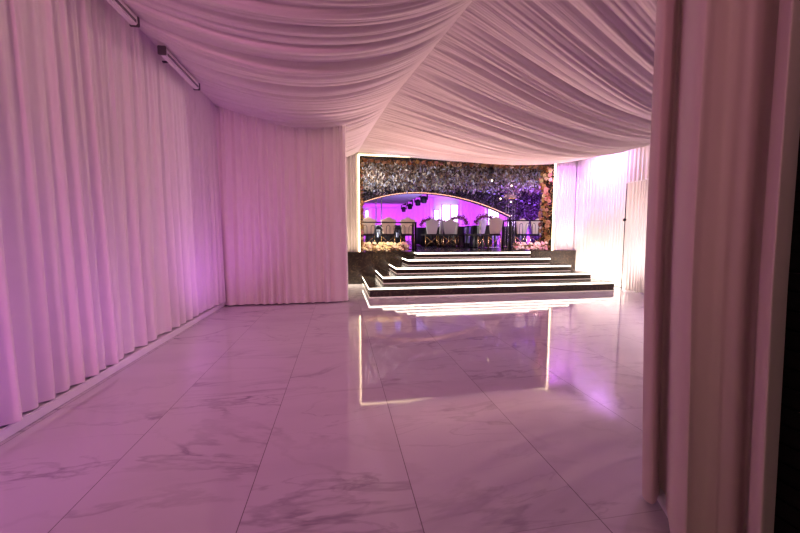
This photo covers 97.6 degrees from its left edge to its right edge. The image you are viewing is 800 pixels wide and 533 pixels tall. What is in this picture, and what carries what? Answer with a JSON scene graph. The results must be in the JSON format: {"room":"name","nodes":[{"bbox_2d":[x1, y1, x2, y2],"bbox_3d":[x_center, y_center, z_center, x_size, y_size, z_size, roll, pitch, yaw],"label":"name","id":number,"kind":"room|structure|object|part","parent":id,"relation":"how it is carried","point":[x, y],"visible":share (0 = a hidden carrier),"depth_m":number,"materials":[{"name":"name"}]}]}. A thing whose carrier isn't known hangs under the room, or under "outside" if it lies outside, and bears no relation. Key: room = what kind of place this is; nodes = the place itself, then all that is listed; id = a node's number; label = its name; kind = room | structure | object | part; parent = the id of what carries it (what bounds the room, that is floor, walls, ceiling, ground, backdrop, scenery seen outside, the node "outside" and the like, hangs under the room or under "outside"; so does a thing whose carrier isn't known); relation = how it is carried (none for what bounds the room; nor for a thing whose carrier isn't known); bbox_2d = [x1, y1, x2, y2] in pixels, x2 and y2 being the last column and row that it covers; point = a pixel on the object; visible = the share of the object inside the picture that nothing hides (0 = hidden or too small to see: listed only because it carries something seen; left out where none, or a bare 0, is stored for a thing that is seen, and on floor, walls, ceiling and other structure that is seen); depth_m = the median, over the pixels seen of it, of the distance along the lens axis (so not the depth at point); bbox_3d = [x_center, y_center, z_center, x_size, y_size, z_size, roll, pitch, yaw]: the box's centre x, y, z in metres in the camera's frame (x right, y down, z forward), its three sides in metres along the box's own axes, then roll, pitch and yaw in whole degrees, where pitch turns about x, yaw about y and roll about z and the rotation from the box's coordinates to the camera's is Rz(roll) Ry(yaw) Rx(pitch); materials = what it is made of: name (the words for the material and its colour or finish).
{"room":"event hall","nodes":[
{"label":"event hall","id":0,"kind":"room"},
{"bbox_2d":[122,0,471,156],"bbox_3d":[-0.643,-2.293,3.604,4.073,0.658,9.752,-1,5,-10],"label":"drape","id":1,"kind":"object","parent":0,"point":[315,64],"visible":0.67,"depth_m":3.42,"materials":[{"name":"fabric"}]},
{"bbox_2d":[0,0,225,425],"bbox_3d":[-2.445,-0.765,2.455,0.127,3.343,6.980,-1,5,-10],"label":"drape","id":2,"kind":"object","parent":1,"relation":"hanging from","point":[111,232],"visible":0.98,"depth_m":2.85,"materials":[{"name":"beige fabric"}]},
{"bbox_2d":[106,0,139,27],"bbox_3d":[-2.426,-2.233,2.789,0.162,0.094,0.950,-1,5,-10],"label":"light bar","id":3,"kind":"object","parent":1,"relation":"attached to","point":[119,6],"visible":1,"depth_m":3.08,"materials":[{"name":"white plastic"}]},
{"bbox_2d":[115,0,136,22],"bbox_3d":[-2.352,-2.217,2.803,0.004,0.026,0.840,-1,5,-10],"label":"diffuser","id":4,"kind":"object","parent":3,"relation":"attached to","point":[118,3],"depth_m":3.07,"materials":[{"name":"grey"}]},
{"bbox_2d":[157,45,199,90],"bbox_3d":[-2.670,-2.357,4.202,0.162,0.094,0.950,-1,5,-10],"label":"light bar","id":5,"kind":"object","parent":1,"relation":"attached to","point":[169,58],"visible":1,"depth_m":4.05,"materials":[{"name":"white plastic"}]},
{"bbox_2d":[168,54,198,87],"bbox_3d":[-2.595,-2.340,4.217,0.004,0.026,0.840,-1,5,-10],"label":"diffuser","id":6,"kind":"object","parent":5,"relation":"attached to","point":[175,63],"depth_m":4.18,"materials":[{"name":"grey"}]},
{"bbox_2d":[0,284,669,532],"bbox_3d":[1.775,0.936,3.647,9.300,0.100,11.600,-1,5,-10],"label":"floor","id":7,"kind":"structure","parent":0,"point":[523,412],"depth_m":2.19,"materials":[{"name":"white stone"}]},
{"bbox_2d":[348,250,575,283],"bbox_3d":[0.618,-0.010,9.297,8.750,0.800,0.590,-1,5,-10],"label":"stage platform","id":8,"kind":"object","parent":7,"relation":"on","point":[360,264],"visible":0.22,"depth_m":8.83,"materials":[{"name":"stone"}]},
{"bbox_2d":[361,242,408,251],"bbox_3d":[-0.414,-0.496,9.031,1.302,0.302,0.361,-1,5,-10],"label":"flower garland","id":9,"kind":"object","parent":8,"relation":"on","point":[369,246],"visible":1,"depth_m":8.93,"materials":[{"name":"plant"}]},
{"bbox_2d":[363,222,416,250],"bbox_3d":[-0.335,-0.808,9.377,1.530,0.775,0.475,-1,5,-10],"label":"railing","id":10,"kind":"object","parent":8,"relation":"on","point":[414,224],"visible":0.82,"depth_m":9.24,"materials":[{"name":"black metal"}]},
{"bbox_3d":[-0.309,-1.151,9.134,1.500,0.030,0.040,-1,5,-10],"label":"rail","id":11,"kind":"part","parent":10,"relation":"part of","materials":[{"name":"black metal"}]},
{"bbox_3d":[0.410,-0.795,9.290,0.050,0.765,0.050,-1,5,-10],"label":"post","id":12,"kind":"part","parent":10,"relation":"part of","materials":[{"name":"black metal"}]},
{"bbox_2d":[358,154,555,251],"bbox_3d":[1.556,-1.596,9.387,5.400,2.484,0.710,-1,5,-10],"label":"frame","id":13,"kind":"object","parent":8,"relation":"on","point":[548,172],"visible":0.95,"depth_m":9.43,"materials":[{"name":"white plastic"}]},
{"bbox_2d":[488,167,494,173],"bbox_3d":[2.496,-2.674,9.566,0.147,0.260,0.150,3,6,30],"label":"spotlight","id":14,"kind":"object","parent":13,"relation":"hanging from","point":[491,170],"visible":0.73,"depth_m":9.52,"materials":[{"name":"black plastic"}]},
{"bbox_2d":[501,220,545,249],"bbox_3d":[3.528,-0.903,10.033,1.090,0.850,0.475,-1,5,-10],"label":"railing","id":15,"kind":"object","parent":8,"relation":"on","point":[510,221],"visible":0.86,"depth_m":9.81,"materials":[{"name":"black metal"}]},
{"bbox_3d":[2.980,-0.913,10.154,0.050,0.850,0.050,-1,5,-10],"label":"post","id":16,"kind":"part","parent":15,"relation":"part of","materials":[{"name":"black metal"}]},
{"bbox_3d":[3.071,-0.872,9.741,0.050,0.840,0.050,-1,5,-10],"label":"post","id":17,"kind":"part","parent":15,"relation":"part of","materials":[{"name":"black metal"}]},
{"bbox_3d":[3.574,-1.283,9.791,1.060,0.030,0.040,-1,5,-10],"label":"rail","id":18,"kind":"part","parent":15,"relation":"part of","materials":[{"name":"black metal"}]},
{"bbox_2d":[512,241,547,249],"bbox_3d":[3.611,-0.557,9.720,1.075,0.302,0.337,-1,5,-10],"label":"flower garland","id":19,"kind":"object","parent":8,"relation":"on","point":[536,245],"visible":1,"depth_m":9.62,"materials":[{"name":"pink plant"}]},
{"bbox_2d":[362,251,614,297],"bbox_3d":[1.883,0.086,8.199,5.390,0.800,2.049,-1,5,-10],"label":"staircase","id":20,"kind":"structure","parent":7,"relation":"on","point":[434,273],"depth_m":7.76,"materials":[{"name":"stone"}]},
{"bbox_2d":[416,256,529,257],"bbox_3d":[1.872,-0.254,9.004,3.002,0.014,0.365,-1,5,-10],"label":"light","id":21,"kind":"object","parent":20,"relation":"on","point":[416,256],"depth_m":8.76,"materials":[{"name":"white"}]},
{"bbox_2d":[403,263,549,265],"bbox_3d":[1.900,-0.087,8.825,3.612,0.014,0.795,-1,5,-10],"label":"light","id":22,"kind":"object","parent":20,"relation":"on","point":[406,264],"depth_m":8.35,"materials":[{"name":"white"}]},
{"bbox_2d":[390,269,569,273],"bbox_3d":[1.911,0.079,8.643,4.237,0.014,1.185,-1,5,-10],"label":"light","id":23,"kind":"object","parent":20,"relation":"on","point":[393,271],"depth_m":8.04,"materials":[{"name":"white"}]},
{"bbox_2d":[376,276,590,283],"bbox_3d":[1.902,0.251,8.458,4.842,0.014,1.575,-1,5,-10],"label":"light","id":24,"kind":"object","parent":20,"relation":"on","point":[378,278],"depth_m":7.66,"materials":[{"name":"white"}]},
{"bbox_2d":[362,283,613,297],"bbox_3d":[1.883,0.476,8.235,5.382,0.014,2.045,-1,5,-10],"label":"light","id":25,"kind":"object","parent":20,"relation":"attached to","point":[594,289],"depth_m":7.21,"materials":[{"name":"white plastic"}]},
{"bbox_2d":[621,179,648,292],"bbox_3d":[5.034,-0.593,7.066,0.070,2.350,1.375,-1,5,-10],"label":"screen","id":26,"kind":"object","parent":7,"relation":"on","point":[634,246],"visible":0.4,"depth_m":7.42,"materials":[{"name":"beige fabric"}]},
{"bbox_2d":[421,194,444,196],"bbox_3d":[4.454,-4.975,21.006,18.400,0.150,14.200,-1,5,-10],"label":"ceiling","id":27,"kind":"structure","parent":0,"point":[423,194],"depth_m":26.87,"materials":[{"name":"white paint"}]},
{"bbox_2d":[361,197,433,240],"bbox_3d":[-1.398,-3.666,26.868,8.200,3.380,0.144,-1,5,-10],"label":"drape","id":28,"kind":"object","parent":27,"relation":"hanging from","point":[417,213],"visible":0.26,"depth_m":27.20,"materials":[{"name":"fabric"}]},
{"bbox_2d":[433,209,438,219],"bbox_3d":[2.833,-4.001,27.372,0.440,0.920,0.120,-1,5,-10],"label":"window","id":29,"kind":"structure","parent":28,"relation":"attached to","point":[435,211],"depth_m":27.33,"materials":[{"name":"white"}]},
{"bbox_2d":[499,214,506,225],"label":"drape","id":30,"kind":"object","parent":27,"relation":"hanging from","point":[503,217],"depth_m":28.55,"materials":[{"name":"fabric"}]},
{"bbox_2d":[487,208,499,224],"bbox_3d":[7.505,-4.021,28.174,1.020,1.420,0.120,-1,5,-10],"label":"window","id":31,"kind":"structure","parent":30,"relation":"attached to","point":[489,212],"depth_m":28.12,"materials":[{"name":"white"}]},
{"bbox_3d":[1.096,-4.546,20.211,0.436,0.566,13.301,-1,5,-10],"label":"lighting truss","id":32,"kind":"object","parent":27,"relation":"hanging from","visible":0},
{"bbox_2d":[401,203,406,211],"bbox_3d":[0.268,-4.334,25.332,0.400,0.760,0.300,-1,5,-10],"label":"stage light","id":33,"kind":"object","parent":32,"relation":"hanging from","point":[402,208],"visible":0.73,"depth_m":25.24,"materials":[{"name":"black plastic"}]},
{"bbox_2d":[407,200,412,208],"bbox_3d":[0.646,-4.110,22.769,0.400,0.760,0.300,-1,5,-10],"label":"stage light","id":34,"kind":"object","parent":32,"relation":"hanging from","point":[410,206],"visible":0.66,"depth_m":22.68,"materials":[{"name":"black plastic"}]},
{"bbox_2d":[414,196,421,205],"bbox_3d":[1.031,-3.881,20.156,0.400,0.760,0.300,-1,5,-10],"label":"stage light","id":35,"kind":"object","parent":32,"relation":"hanging from","point":[417,202],"visible":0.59,"depth_m":20.07,"materials":[{"name":"black plastic"}]},
{"bbox_2d":[420,194,427,202],"bbox_3d":[1.271,-3.739,18.530,0.400,0.760,0.300,-1,5,-10],"label":"stage light","id":36,"kind":"object","parent":32,"relation":"hanging from","point":[423,199],"visible":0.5,"depth_m":18.46,"materials":[{"name":"black plastic"}]},
{"bbox_2d":[432,197,457,225],"bbox_3d":[3.271,-4.157,28.004,18.400,4.200,0.200,-1,5,-10],"label":"wall","id":37,"kind":"structure","parent":0,"point":[438,201],"depth_m":27.85,"materials":[{"name":"white paint"}]},
{"bbox_2d":[363,194,422,208],"bbox_3d":[-1.841,-4.326,19.903,5.200,0.950,13.950,-1,5,-10],"label":"ceiling","id":38,"kind":"structure","parent":37,"relation":"attached to","point":[392,202],"depth_m":21.46,"materials":[{"name":"white paint"}]},
{"bbox_2d":[364,241,537,250],"bbox_3d":[4.731,-1.223,19.712,21.000,0.200,18.680,-1,5,-10],"label":"floor","id":39,"kind":"structure","parent":0,"point":[419,247],"depth_m":11.13,"materials":[{"name":"grey"}]},
{"bbox_2d":[361,217,375,242],"bbox_3d":[-0.947,-0.964,10.214,0.446,0.943,0.537,-1,5,-10],"label":"banquet chair","id":40,"kind":"object","parent":39,"relation":"on","point":[369,228],"visible":0.62,"depth_m":9.97,"materials":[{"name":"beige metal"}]},
{"bbox_3d":[-0.910,-1.175,9.977,0.446,0.482,0.096,-1,5,-10],"label":"backrest","id":41,"kind":"part","parent":40,"relation":"part of","materials":[{"name":"beige fabric"}]},
{"bbox_2d":[374,226,381,243],"bbox_3d":[-0.678,-0.918,10.955,0.240,0.720,0.240,-1,5,-10],"label":"lantern","id":42,"kind":"object","parent":39,"relation":"on","point":[377,227],"visible":0.58,"depth_m":10.85,"materials":[{"name":"black metal"}]},
{"bbox_2d":[374,191,385,224],"bbox_3d":[-0.778,-1.764,12.967,0.453,2.054,0.458,-1,5,-16],"label":"stand","id":43,"kind":"object","parent":39,"relation":"on","point":[377,191],"visible":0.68,"depth_m":12.88,"materials":[{"name":"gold metal"}]},
{"bbox_2d":[365,225,405,242],"bbox_3d":[-0.491,-1.044,12.046,1.429,0.720,1.438,-1,5,-10],"label":"round table","id":44,"kind":"object","parent":39,"relation":"on","point":[367,238],"visible":0.22,"depth_m":11.47,"materials":[{"name":"black"}]},
{"bbox_2d":[379,217,395,242],"bbox_3d":[-0.383,-0.977,10.361,0.446,0.943,0.537,-1,5,-13],"label":"banquet chair","id":45,"kind":"object","parent":39,"relation":"on","point":[390,230],"visible":0.8,"depth_m":10.12,"materials":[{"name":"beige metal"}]},
{"bbox_3d":[-0.335,-1.188,10.126,0.446,0.482,0.096,-1,5,-13],"label":"backrest","id":46,"kind":"part","parent":45,"relation":"part of","materials":[{"name":"beige fabric"}]},
{"bbox_2d":[393,226,400,243],"bbox_3d":[-0.086,-0.927,11.056,0.240,0.720,0.240,-1,5,-10],"label":"lantern","id":47,"kind":"object","parent":39,"relation":"on","point":[399,228],"visible":0.37,"depth_m":10.96,"materials":[{"name":"black metal"}]},
{"bbox_2d":[399,217,414,245],"bbox_3d":[0.197,-0.990,10.510,0.446,0.943,0.537,-1,5,-7],"label":"banquet chair","id":48,"kind":"object","parent":39,"relation":"on","point":[407,230],"visible":0.67,"depth_m":10.26,"materials":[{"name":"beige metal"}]},
{"bbox_3d":[0.224,-1.201,10.272,0.446,0.482,0.096,-1,5,-7],"label":"backrest","id":49,"kind":"part","parent":48,"relation":"part of","materials":[{"name":"beige fabric"}]},
{"bbox_2d":[417,227,439,244],"bbox_3d":[1.486,-1.303,15.011,1.706,0.720,1.717,-1,5,-10],"label":"round table","id":50,"kind":"object","parent":39,"relation":"on","point":[420,230],"visible":0.23,"depth_m":14.34,"materials":[{"name":"black"}]},
{"bbox_2d":[419,216,439,226],"bbox_3d":[1.270,-1.892,14.821,0.979,0.486,0.379,-1,5,-10],"label":"arch","id":51,"kind":"object","parent":50,"relation":"on","point":[429,218],"visible":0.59,"depth_m":14.77,"materials":[{"name":"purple plant"}]},
{"bbox_2d":[421,219,438,247],"bbox_3d":[0.964,-1.072,11.450,0.446,0.943,0.537,-1,5,-17],"label":"banquet chair","id":52,"kind":"object","parent":39,"relation":"on","point":[431,225],"visible":0.95,"depth_m":11.23,"materials":[{"name":"fabric"}]},
{"bbox_3d":[0.948,-1.037,11.505,0.440,0.060,0.430,-1,5,-17],"label":"seat","id":53,"kind":"part","parent":52,"relation":"part of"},
{"bbox_3d":[1.027,-1.284,11.219,0.446,0.482,0.096,-1,5,-17],"label":"backrest","id":54,"kind":"part","parent":52,"relation":"part of","materials":[{"name":"fabric"}]},
{"bbox_2d":[427,220,443,246],"bbox_3d":[1.249,-1.144,12.270,0.537,0.943,0.446,2,5,23],"label":"banquet chair","id":55,"kind":"object","parent":39,"relation":"on","point":[441,228],"visible":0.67,"depth_m":12.12,"materials":[{"name":"fabric"}]},
{"bbox_3d":[1.452,-1.366,12.164,0.096,0.482,0.446,2,5,23],"label":"backrest","id":56,"kind":"part","parent":55,"relation":"part of","materials":[{"name":"fabric"}]},
{"bbox_2d":[440,219,456,247],"bbox_3d":[1.613,-1.095,11.712,0.446,0.943,0.537,0,5,-5],"label":"banquet chair","id":57,"kind":"object","parent":39,"relation":"on","point":[449,225],"visible":0.97,"depth_m":11.47,"materials":[{"name":"fabric"}]},
{"bbox_3d":[1.633,-1.306,11.473,0.446,0.482,0.096,0,5,-5],"label":"backrest","id":58,"kind":"part","parent":57,"relation":"part of","materials":[{"name":"fabric"}]},
{"bbox_2d":[439,226,465,245],"bbox_3d":[2.213,-1.190,13.721,1.310,0.720,1.319,-1,5,-10],"label":"round table","id":59,"kind":"object","parent":39,"relation":"on","point":[461,230],"visible":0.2,"depth_m":13.13,"materials":[{"name":"black"}]},
{"bbox_2d":[451,214,469,225],"bbox_3d":[2.284,-1.808,13.591,0.926,0.534,0.361,-1,5,-10],"label":"arch","id":60,"kind":"object","parent":59,"relation":"on","point":[463,216],"visible":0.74,"depth_m":13.57,"materials":[{"name":"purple plant"}]},
{"bbox_2d":[448,220,464,246],"bbox_3d":[1.981,-1.150,12.342,0.446,0.943,0.537,4,7,42],"label":"banquet chair","id":61,"kind":"object","parent":39,"relation":"on","point":[456,229],"visible":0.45,"depth_m":12.14,"materials":[{"name":"fabric"}]},
{"bbox_2d":[463,226,470,246],"bbox_3d":[2.592,-1.102,12.826,0.520,0.760,0.440,-1,5,-10],"label":"console table","id":62,"kind":"object","parent":39,"relation":"on","point":[468,228],"visible":0.39,"depth_m":12.71,"materials":[{"name":"blue metal"}]},
{"bbox_3d":[2.592,-1.321,12.807,0.240,0.260,0.320,-1,5,-10],"label":"panel","id":63,"kind":"part","parent":62,"relation":"part of","materials":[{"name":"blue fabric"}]},
{"bbox_2d":[466,218,486,248],"bbox_3d":[2.388,-1.032,10.993,0.537,0.943,0.446,4,6,37],"label":"banquet chair","id":64,"kind":"object","parent":39,"relation":"on","point":[482,226],"visible":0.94,"depth_m":10.84,"materials":[{"name":"fabric"}]},
{"bbox_3d":[2.345,-0.995,11.029,0.430,0.060,0.440,4,6,37],"label":"seat","id":65,"kind":"part","parent":64,"relation":"part of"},
{"bbox_3d":[2.563,-1.250,10.840,0.096,0.482,0.446,4,6,37],"label":"backrest","id":66,"kind":"part","parent":64,"relation":"part of","materials":[{"name":"fabric"}]},
{"bbox_2d":[469,225,498,246],"bbox_3d":[2.912,-1.046,12.071,1.013,0.720,1.020,-1,5,-10],"label":"round table","id":67,"kind":"object","parent":39,"relation":"on","point":[474,229],"visible":0.61,"depth_m":11.70,"materials":[{"name":"black"}]},
{"bbox_2d":[474,213,493,224],"bbox_3d":[2.935,-1.614,11.971,0.921,0.448,0.368,-1,5,-10],"label":"arch","id":68,"kind":"object","parent":67,"relation":"on","point":[485,216],"visible":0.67,"depth_m":11.92,"materials":[{"name":"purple plant"}]},
{"bbox_2d":[481,217,502,249],"bbox_3d":[2.684,-0.965,10.228,0.446,0.943,0.537,-1,5,-13],"label":"banquet chair","id":69,"kind":"object","parent":39,"relation":"on","point":[495,224],"visible":0.92,"depth_m":10.00,"materials":[{"name":"fabric"}]},
{"bbox_3d":[2.672,-0.930,10.283,0.440,0.060,0.430,-1,5,-13],"label":"seat","id":70,"kind":"part","parent":69,"relation":"part of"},
{"bbox_3d":[2.734,-1.176,9.993,0.446,0.482,0.096,-1,5,-13],"label":"backrest","id":71,"kind":"part","parent":69,"relation":"part of","materials":[{"name":"fabric"}]},
{"bbox_2d":[504,192,520,248],"bbox_3d":[3.322,-1.372,10.499,0.453,1.704,0.458,-1,5,-16],"label":"stand","id":72,"kind":"object","parent":39,"relation":"on","point":[508,196],"visible":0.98,"depth_m":10.46,"materials":[{"name":"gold metal"}]},
{"bbox_3d":[3.229,-1.275,10.446,0.017,1.480,0.017,-3,6,-32],"label":"rod","id":73,"kind":"part","parent":72,"relation":"part of","materials":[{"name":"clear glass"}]},
{"bbox_2d":[504,226,531,245],"bbox_3d":[4.352,-1.134,13.075,1.112,0.720,1.120,-1,5,-10],"label":"round table","id":74,"kind":"object","parent":39,"relation":"on","point":[507,227],"visible":0.36,"depth_m":12.65,"materials":[{"name":"black"}]},
{"bbox_2d":[508,218,528,243],"bbox_3d":[3.761,-1.048,11.170,0.446,0.943,0.537,-1,5,-15],"label":"banquet chair","id":75,"kind":"object","parent":39,"relation":"on","point":[524,223],"visible":0.73,"depth_m":10.94,"materials":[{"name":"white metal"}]},
{"bbox_3d":[3.820,-1.259,10.938,0.446,0.482,0.096,-1,5,-15],"label":"backrest","id":76,"kind":"part","parent":75,"relation":"part of","materials":[{"name":"beige fabric"}]},
{"bbox_2d":[526,219,542,241],"bbox_3d":[4.338,-1.061,11.319,0.446,0.943,0.537,0,5,-4],"label":"banquet chair","id":77,"kind":"object","parent":39,"relation":"on","point":[534,232],"visible":0.41,"depth_m":11.07,"materials":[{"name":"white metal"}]},
{"bbox_3d":[4.354,-1.271,11.079,0.446,0.482,0.096,0,5,-4],"label":"backrest","id":78,"kind":"part","parent":77,"relation":"part of","materials":[{"name":"beige fabric"}]},
{"bbox_2d":[362,186,542,243],"bbox_3d":[1.943,-1.994,13.398,9.600,2.562,0.405,-1,5,-10],"label":"wall","id":79,"kind":"structure","parent":0,"point":[527,207],"depth_m":13.62,"materials":[{"name":"black plastic"}]},
{"bbox_2d":[458,199,486,226],"label":"drape","id":80,"kind":"object","parent":79,"relation":"hanging from","point":[470,211],"depth_m":28.06,"materials":[{"name":"fabric"}]},
{"bbox_2d":[441,204,458,221],"bbox_3d":[3.933,-3.977,27.563,1.370,1.840,0.120,-1,5,-10],"label":"window","id":81,"kind":"structure","parent":80,"relation":"attached to","point":[448,211],"depth_m":27.50,"materials":[{"name":"white glass"}]},
{"bbox_2d":[356,152,576,251],"bbox_3d":[0.683,-1.960,9.194,9.000,3.098,0.440,-1,5,-10],"label":"wall","id":82,"kind":"structure","parent":0,"point":[357,153],"depth_m":8.75,"materials":[{"name":"grey paint"}]},
{"bbox_2d":[346,153,356,251],"bbox_3d":[-1.485,-1.606,8.580,0.810,2.495,0.034,-1,5,-10],"label":"drape","id":83,"kind":"object","parent":82,"relation":"hanging from","point":[350,160],"visible":0.26,"depth_m":8.63,"materials":[{"name":"beige fabric"}]},
{"bbox_2d":[554,161,576,249],"bbox_3d":[4.533,-1.845,9.592,0.580,2.795,0.045,-1,5,-10],"label":"drape","id":84,"kind":"object","parent":82,"relation":"hanging from","point":[566,172],"visible":0.89,"depth_m":9.61,"materials":[{"name":"beige fabric"}]},
{"bbox_2d":[358,0,656,164],"bbox_3d":[2.777,-2.289,4.208,6.041,0.772,9.722,-1,5,-10],"label":"drape","id":85,"kind":"object","parent":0,"point":[510,82],"visible":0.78,"depth_m":4.65,"materials":[{"name":"fabric"}]},
{"bbox_2d":[574,145,649,286],"bbox_3d":[5.342,-1.254,6.819,0.069,3.690,5.800,-1,5,-10],"label":"drape","id":86,"kind":"object","parent":85,"relation":"hanging from","point":[602,181],"visible":0.27,"depth_m":8.63,"materials":[{"name":"beige fabric"}]},
{"bbox_2d":[774,134,799,532],"bbox_3d":[1.792,-0.704,-0.559,0.195,3.900,3.618,-1,5,-10],"label":"wall","id":87,"kind":"structure","parent":0,"point":[787,503],"depth_m":1.25,"materials":[{"name":"black"}]},
{"bbox_3d":[2.245,-3.122,11.530,9.600,0.090,3.780,-1,5,-10],"label":"ceiling","id":88,"kind":"structure","parent":0,"visible":0},
{"bbox_2d":[360,162,543,195],"bbox_3d":[2.249,-2.848,11.475,9.426,0.616,3.875,-1,5,-10],"label":"flowers","id":89,"kind":"object","parent":88,"relation":"hanging from","point":[391,176],"visible":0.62,"depth_m":10.84,"materials":[{"name":"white plant"}]},
{"bbox_3d":[-2.532,-0.884,1.498,0.180,3.900,9.150,-1,5,-10],"label":"wall","id":90,"kind":"structure","parent":0,"visible":0},
{"bbox_2d":[0,302,224,441],"bbox_3d":[-2.341,1.029,1.602,0.175,0.070,8.960,-1,5,-10],"label":"baseboard","id":91,"kind":"structure","parent":90,"relation":"attached to","point":[44,408],"depth_m":2.80,"materials":[{"name":"white"}]},
{"bbox_3d":[1.348,-0.869,1.327,0.430,3.900,0.260,-1,5,-10],"label":"wall","id":92,"kind":"structure","parent":0,"visible":0},
{"bbox_2d":[657,488,667,517],"bbox_3d":[1.164,1.036,1.503,0.034,0.075,0.206,1,5,16],"label":"baseboard","id":93,"kind":"structure","parent":92,"relation":"attached to","point":[661,498],"depth_m":1.54,"materials":[{"name":"white"}]},
{"bbox_2d":[642,0,799,532],"bbox_3d":[1.138,-0.604,1.251,0.430,3.315,0.577,-1,5,-10],"label":"curtain","id":94,"kind":"object","parent":92,"relation":"hanging from","point":[725,118],"visible":1,"depth_m":1.19,"materials":[{"name":"fabric"}]},
{"bbox_3d":[-2.131,-0.995,6.212,2.200,3.300,0.150,-1,5,-10],"label":"wall partition","id":95,"kind":"structure","parent":0,"visible":0},
{"bbox_2d":[215,106,348,305],"bbox_3d":[-2.020,-0.989,6.025,2.258,3.280,0.318,-2,5,-18],"label":"drape","id":96,"kind":"object","parent":95,"relation":"hanging from","point":[283,189],"visible":0.91,"depth_m":6.03,"materials":[{"name":"beige fabric"}]}
]}

